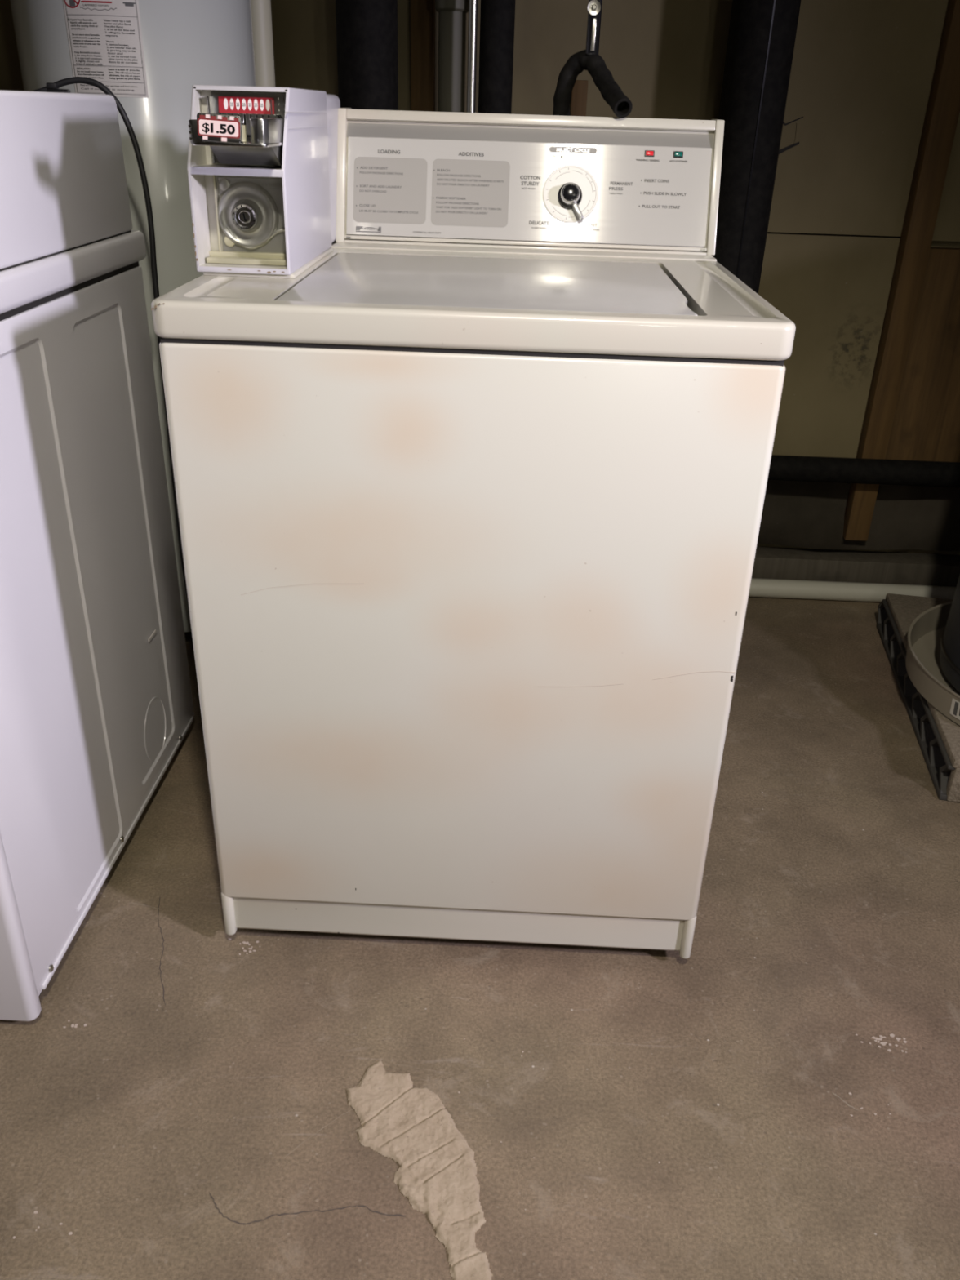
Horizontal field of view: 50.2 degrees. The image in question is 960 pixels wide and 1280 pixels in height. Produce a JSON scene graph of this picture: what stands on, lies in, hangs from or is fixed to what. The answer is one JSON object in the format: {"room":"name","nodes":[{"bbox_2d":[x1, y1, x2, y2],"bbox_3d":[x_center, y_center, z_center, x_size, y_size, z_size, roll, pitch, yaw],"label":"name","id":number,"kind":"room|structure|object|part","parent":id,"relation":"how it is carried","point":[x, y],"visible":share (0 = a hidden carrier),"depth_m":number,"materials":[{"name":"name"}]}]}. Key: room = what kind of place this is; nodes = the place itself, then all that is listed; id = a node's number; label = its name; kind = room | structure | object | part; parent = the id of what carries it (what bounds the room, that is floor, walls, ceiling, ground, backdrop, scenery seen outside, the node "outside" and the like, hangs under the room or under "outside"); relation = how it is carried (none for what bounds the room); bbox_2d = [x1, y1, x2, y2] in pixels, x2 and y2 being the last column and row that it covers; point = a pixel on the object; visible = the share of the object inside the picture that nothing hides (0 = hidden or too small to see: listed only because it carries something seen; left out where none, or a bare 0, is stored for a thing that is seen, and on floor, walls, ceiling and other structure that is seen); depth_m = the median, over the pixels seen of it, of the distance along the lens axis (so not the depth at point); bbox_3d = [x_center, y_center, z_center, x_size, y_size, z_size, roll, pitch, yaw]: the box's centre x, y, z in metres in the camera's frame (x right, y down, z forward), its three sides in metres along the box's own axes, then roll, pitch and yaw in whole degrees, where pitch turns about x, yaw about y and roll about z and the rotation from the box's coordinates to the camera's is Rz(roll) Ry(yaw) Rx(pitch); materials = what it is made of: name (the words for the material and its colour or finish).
{"room":"laundry","nodes":[
{"label":"laundry","id":0,"kind":"room"},
{"bbox_2d":[0,596,959,1279],"bbox_3d":[0.229,0.882,0.794,5.800,0.080,4.800,3,27,1],"label":"floor","id":1,"kind":"structure","parent":0,"point":[828,914],"depth_m":1.34,"materials":[{"name":"concrete"}]},
{"bbox_2d":[12,1210,72,1239],"bbox_3d":[-0.476,0.644,1.125,0.062,0.001,0.032,3,27,1],"label":"chips","id":2,"kind":"object","parent":1,"relation":"on","point":[35,1211],"visible":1,"depth_m":1.12,"materials":[{"name":"beige"}]},
{"bbox_2d":[62,1020,86,1027],"bbox_3d":[-0.541,0.514,1.371,0.030,0.002,0.013,3,27,1],"label":"chips","id":3,"kind":"object","parent":1,"relation":"on","point":[73,1024],"visible":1,"depth_m":1.37,"materials":[{"name":"beige concrete"}]},
{"bbox_2d":[0,88,194,1021],"bbox_3d":[-0.899,-0.164,1.451,0.692,1.112,0.770,3,27,1],"label":"dryer","id":4,"kind":"object","parent":1,"relation":"on","point":[96,706],"depth_m":1.41,"materials":[{"name":"white metal"}]},
{"bbox_3d":[-0.918,0.105,1.176,0.691,0.850,0.028,3,27,1],"label":"panel","id":5,"kind":"part","parent":4,"relation":"part of","materials":[{"name":"white metal"}]},
{"bbox_3d":[-0.600,-0.782,1.459,0.020,0.005,0.035,3,27,1],"label":"cord bracket","id":6,"kind":"part","parent":4,"relation":"part of","materials":[{"name":"plastic"}]},
{"bbox_3d":[-0.890,-0.467,1.295,0.691,0.044,0.770,3,27,1],"label":"panel","id":7,"kind":"part","parent":4,"relation":"part of","materials":[{"name":"white metal"}]},
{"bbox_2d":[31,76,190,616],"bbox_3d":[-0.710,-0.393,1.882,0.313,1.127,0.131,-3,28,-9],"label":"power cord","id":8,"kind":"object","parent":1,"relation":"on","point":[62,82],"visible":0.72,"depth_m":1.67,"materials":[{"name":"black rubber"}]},
{"bbox_2d":[9,0,256,631],"bbox_3d":[-0.662,-0.755,2.142,0.430,1.540,0.431,3,27,1],"label":"water heater","id":9,"kind":"object","parent":1,"relation":"on","point":[151,55],"visible":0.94,"depth_m":1.82,"materials":[{"name":"white metal"}]},
{"bbox_2d":[157,897,165,1005],"bbox_3d":[-0.464,0.451,1.499,0.079,0.001,0.220,3,27,1],"label":"crack","id":10,"kind":"object","parent":1,"relation":"on","point":[159,898],"depth_m":1.49,"materials":[{"name":"brown"}]},
{"bbox_2d":[227,937,260,955],"bbox_3d":[-0.348,0.451,1.505,0.051,0.002,0.032,3,27,1],"label":"chips","id":11,"kind":"object","parent":1,"relation":"on","point":[228,939],"visible":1,"depth_m":1.51,"materials":[{"name":"beige concrete"}]},
{"bbox_2d":[250,0,275,87],"bbox_3d":[-0.452,-1.285,2.079,0.054,2.550,0.054,3,27,1],"label":"drain pipe","id":12,"kind":"object","parent":1,"relation":"on","point":[261,15],"visible":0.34,"depth_m":2.09,"materials":[{"name":"beige plastic"}]},
{"bbox_2d":[208,1192,406,1224],"bbox_3d":[-0.196,0.641,1.147,0.228,0.001,0.036,3,27,1],"label":"crack","id":13,"kind":"object","parent":1,"relation":"on","point":[211,1197],"depth_m":1.15,"materials":[{"name":"brown"}]},
{"bbox_2d":[280,1108,353,1159],"bbox_3d":[-0.183,0.592,1.243,0.100,0.001,0.094,3,27,1],"label":"crack","id":14,"kind":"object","parent":1,"relation":"on","point":[353,1108],"depth_m":1.24,"materials":[{"name":"beige concrete"}]},
{"bbox_2d":[335,0,398,110],"bbox_3d":[-0.224,-1.250,2.025,0.122,2.550,0.122,3,27,1],"label":"insulated pipe","id":15,"kind":"object","parent":1,"relation":"on","point":[366,30],"visible":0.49,"depth_m":2.02,"materials":[{"name":"black plastic"}]},
{"bbox_2d":[345,1060,493,1279],"bbox_3d":[-0.050,0.628,1.176,0.120,0.007,0.388,-11,30,-24],"label":"mortar patch","id":16,"kind":"object","parent":1,"relation":"on","point":[406,1125],"visible":1,"depth_m":1.21,"materials":[{"name":"beige concrete"}]},
{"bbox_2d":[435,0,468,112],"bbox_3d":[-0.054,-1.242,2.021,0.068,2.550,0.068,3,27,1],"label":"vent pipe","id":17,"kind":"object","parent":1,"relation":"on","point":[451,13],"visible":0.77,"depth_m":2.04,"materials":[{"name":"grey metal"}]},
{"bbox_2d":[151,84,795,958],"bbox_3d":[-0.005,-0.184,1.536,0.686,1.119,0.683,3,27,1],"label":"washing machine","id":18,"kind":"object","parent":1,"relation":"on","point":[472,418],"visible":1,"depth_m":1.25,"materials":[{"name":"white metal"}]},
{"bbox_3d":[-0.318,-0.607,1.219,0.002,0.072,0.016,3,27,1],"label":"guide rail","id":19,"kind":"part","parent":18,"relation":"part of","materials":[{"name":"silver metal"}]},
{"bbox_3d":[-0.281,-0.553,1.108,0.049,0.030,0.016,3,27,1],"label":"price plate","id":20,"kind":"part","parent":18,"relation":"part of","materials":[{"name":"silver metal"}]},
{"bbox_3d":[-0.271,-0.609,1.220,0.092,0.077,0.008,3,27,1],"label":"slide plate","id":21,"kind":"part","parent":18,"relation":"part of","materials":[{"name":"silver metal"}]},
{"bbox_3d":[-0.273,-0.520,1.255,0.090,0.086,0.003,3,27,1],"label":"door plate","id":22,"kind":"part","parent":18,"relation":"part of","materials":[{"name":"grey metal"}]},
{"bbox_3d":[-0.245,-0.617,1.208,0.002,0.036,0.009,3,27,1],"label":"guide rail","id":23,"kind":"part","parent":18,"relation":"part of","materials":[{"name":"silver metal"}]},
{"bbox_3d":[-0.033,0.404,1.480,0.647,0.068,0.026,3,27,1],"label":"kick panel","id":24,"kind":"part","parent":18,"relation":"part of","materials":[{"name":"white metal"}]},
{"bbox_2d":[151,240,795,360],"bbox_3d":[0.004,-0.477,1.374,0.685,0.040,0.664,3,27,1],"label":"washing machine top","id":25,"kind":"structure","parent":18,"relation":"on","point":[732,321],"depth_m":1.08,"materials":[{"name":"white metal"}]},
{"bbox_3d":[0.017,-0.447,1.290,0.458,0.015,0.426,3,27,1],"label":"lid","id":26,"kind":"part","parent":18,"relation":"part of","materials":[{"name":"metal"}]},
{"bbox_3d":[0.068,-0.601,1.562,0.552,0.012,0.009,3,27,1],"label":"trim","id":27,"kind":"part","parent":18,"relation":"part of","materials":[{"name":"white metal"}]},
{"bbox_3d":[0.072,-0.679,1.552,0.548,0.135,0.048,3,27,1],"label":"control panel","id":28,"kind":"part","parent":18,"relation":"part of","materials":[{"name":"silver metal"}]},
{"bbox_3d":[0.075,-0.779,1.536,0.552,0.015,0.011,3,27,1],"label":"trim","id":29,"kind":"part","parent":18,"relation":"part of","materials":[{"name":"white metal"}]},
{"bbox_3d":[0.135,-0.669,1.538,0.030,0.033,0.028,3,27,1],"label":"knob","id":30,"kind":"part","parent":18,"relation":"part of","materials":[{"name":"silver metal"}]},
{"bbox_2d":[478,0,515,114],"bbox_3d":[0.034,-1.215,1.974,0.067,2.550,0.067,3,27,1],"label":"insulated pipe","id":31,"kind":"object","parent":1,"relation":"on","point":[497,17],"visible":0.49,"depth_m":1.99,"materials":[{"name":"black plastic"}]},
{"bbox_2d":[457,1025,660,1210],"bbox_3d":[0.048,0.594,1.253,0.189,0.002,0.288,-21,35,-36],"label":"chips","id":32,"kind":"object","parent":1,"relation":"on","point":[522,1051],"visible":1,"depth_m":1.29,"materials":[{"name":"beige concrete"}]},
{"bbox_2d":[711,0,800,293],"bbox_3d":[0.555,-1.215,2.004,0.130,2.550,0.126,3,27,1],"label":"insulated pipe","id":33,"kind":"object","parent":1,"relation":"on","point":[761,40],"visible":0.49,"depth_m":2.04,"materials":[{"name":"black plastic"}]},
{"bbox_2d":[832,1093,859,1111],"bbox_3d":[0.463,0.584,1.297,0.028,0.001,0.028,3,27,1],"label":"crack","id":34,"kind":"object","parent":1,"relation":"on","point":[833,1093],"depth_m":1.29,"materials":[{"name":"beige concrete"}]},
{"bbox_2d":[748,577,955,602],"bbox_3d":[0.921,-0.126,2.645,2.600,0.048,0.048,3,27,1],"label":"pipe","id":35,"kind":"object","parent":1,"relation":"on","point":[759,588],"visible":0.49,"depth_m":2.62,"materials":[{"name":"beige plastic"}]},
{"bbox_2d":[848,1092,891,1116],"bbox_3d":[0.491,0.587,1.292,0.057,0.001,0.035,3,27,1],"label":"chips","id":36,"kind":"object","parent":1,"relation":"on","point":[849,1093],"visible":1,"depth_m":1.29,"materials":[{"name":"beige"}]},
{"bbox_2d":[855,1033,906,1053],"bbox_3d":[0.543,0.543,1.381,0.067,0.002,0.031,3,27,1],"label":"chips","id":37,"kind":"object","parent":1,"relation":"on","point":[891,1035],"visible":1,"depth_m":1.38,"materials":[{"name":"beige"}]},
{"bbox_2d":[876,593,959,802],"bbox_3d":[1.264,0.121,2.142,0.715,0.092,0.772,6,28,9],"label":"pad","id":38,"kind":"object","parent":1,"relation":"on","point":[938,736],"visible":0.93,"depth_m":2.12,"materials":[{"name":"grey"}]},
{"bbox_2d":[905,600,959,724],"bbox_3d":[1.198,0.080,2.046,0.660,0.062,0.660,3,27,1],"label":"pan","id":39,"kind":"object","parent":38,"relation":"on","point":[923,668],"visible":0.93,"depth_m":2.12,"materials":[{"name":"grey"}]},
{"bbox_2d":[939,574,959,693],"bbox_3d":[1.209,-0.298,1.850,0.530,0.900,0.530,3,27,1],"label":"storage tank","id":40,"kind":"object","parent":39,"relation":"on","point":[949,659],"visible":1,"depth_m":2.04,"materials":[{"name":"grey plastic"}]},
{"bbox_2d":[952,701,959,715],"bbox_3d":[0.926,0.153,1.884,0.009,0.028,0.126,-15,32,-30],"label":"print","id":41,"kind":"object","parent":39,"relation":"attached to","point":[956,704],"depth_m":1.93,"materials":[{"name":"grey paper"}]},
{"bbox_2d":[0,0,959,555],"bbox_3d":[0.363,-1.327,2.211,5.800,2.550,0.128,3,27,1],"label":"wall","id":42,"kind":"structure","parent":0,"point":[862,73],"depth_m":2.25,"materials":[{"name":"beige paint"}]},
{"bbox_2d":[410,0,435,111],"bbox_3d":[-0.118,-1.357,2.136,0.050,2.456,0.034,3,27,1],"label":"stud","id":43,"kind":"object","parent":42,"relation":"attached to","point":[423,12],"visible":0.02,"depth_m":2.18,"materials":[{"name":"brown wood"}]},
{"bbox_2d":[569,80,588,115],"bbox_3d":[0.201,-0.731,2.454,0.034,1.071,0.014,3,27,1],"label":"stud","id":44,"kind":"object","parent":42,"relation":"attached to","point":[580,91],"visible":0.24,"depth_m":2.22,"materials":[{"name":"brown wood"}]},
{"bbox_2d":[778,116,803,154],"bbox_3d":[0.677,-1.105,2.247,0.050,0.080,0.002,3,27,1],"label":"writing","id":45,"kind":"object","parent":42,"relation":"attached to","point":[787,148],"depth_m":2.25,"materials":[{"name":"black paint"}]},
{"bbox_2d":[751,546,959,586],"bbox_3d":[0.326,-0.207,2.717,5.800,0.094,0.078,3,27,1],"label":"trim","id":46,"kind":"structure","parent":42,"relation":"attached to","point":[770,562],"depth_m":2.66,"materials":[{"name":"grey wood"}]},
{"bbox_2d":[757,480,959,551],"bbox_3d":[0.830,-0.339,2.624,3.600,0.218,0.054,3,27,1],"label":"trim","id":47,"kind":"structure","parent":42,"relation":"attached to","point":[797,513],"depth_m":2.63,"materials":[{"name":"paint"}]},
{"bbox_2d":[767,454,959,487],"bbox_3d":[1.205,-0.401,2.501,2.850,0.061,0.061,3,27,1],"label":"insulated pipe","id":48,"kind":"object","parent":42,"relation":"attached to","point":[782,468],"visible":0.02,"depth_m":2.48,"materials":[{"name":"black plastic"}]},
{"bbox_2d":[842,0,959,540],"bbox_3d":[0.997,-1.330,2.091,0.057,2.400,0.044,3,27,1],"label":"stud","id":49,"kind":"object","parent":42,"relation":"attached to","point":[943,108],"visible":1,"depth_m":2.32,"materials":[{"name":"brown wood"}]},
{"bbox_3d":[0.302,-1.448,-0.412,5.800,0.070,4.800,3,27,1],"label":"ceiling","id":50,"kind":"structure","parent":0,"visible":0},
{"bbox_2d":[466,0,477,112],"bbox_3d":[-0.013,-1.199,1.939,0.017,2.550,0.017,3,27,1],"label":"conduit","id":51,"kind":"object","parent":50,"relation":"hanging from","point":[473,4],"visible":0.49,"depth_m":1.97,"materials":[{"name":"grey metal"}]},
{"bbox_2d":[585,0,602,56],"bbox_3d":[0.190,-1.504,1.257,0.022,1.370,0.019,3,27,1],"label":"rod","id":52,"kind":"object","parent":50,"relation":"hanging from","point":[594,6],"visible":1,"depth_m":1.55,"materials":[{"name":"silver metal"}]},
{"bbox_2d":[552,49,632,118],"bbox_3d":[0.172,-0.608,1.692,0.052,0.640,0.181,-14,31,-28],"label":"hose","id":53,"kind":"object","parent":52,"relation":"hanging from","point":[620,104],"visible":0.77,"depth_m":1.57,"materials":[{"name":"black rubber"}]}
]}

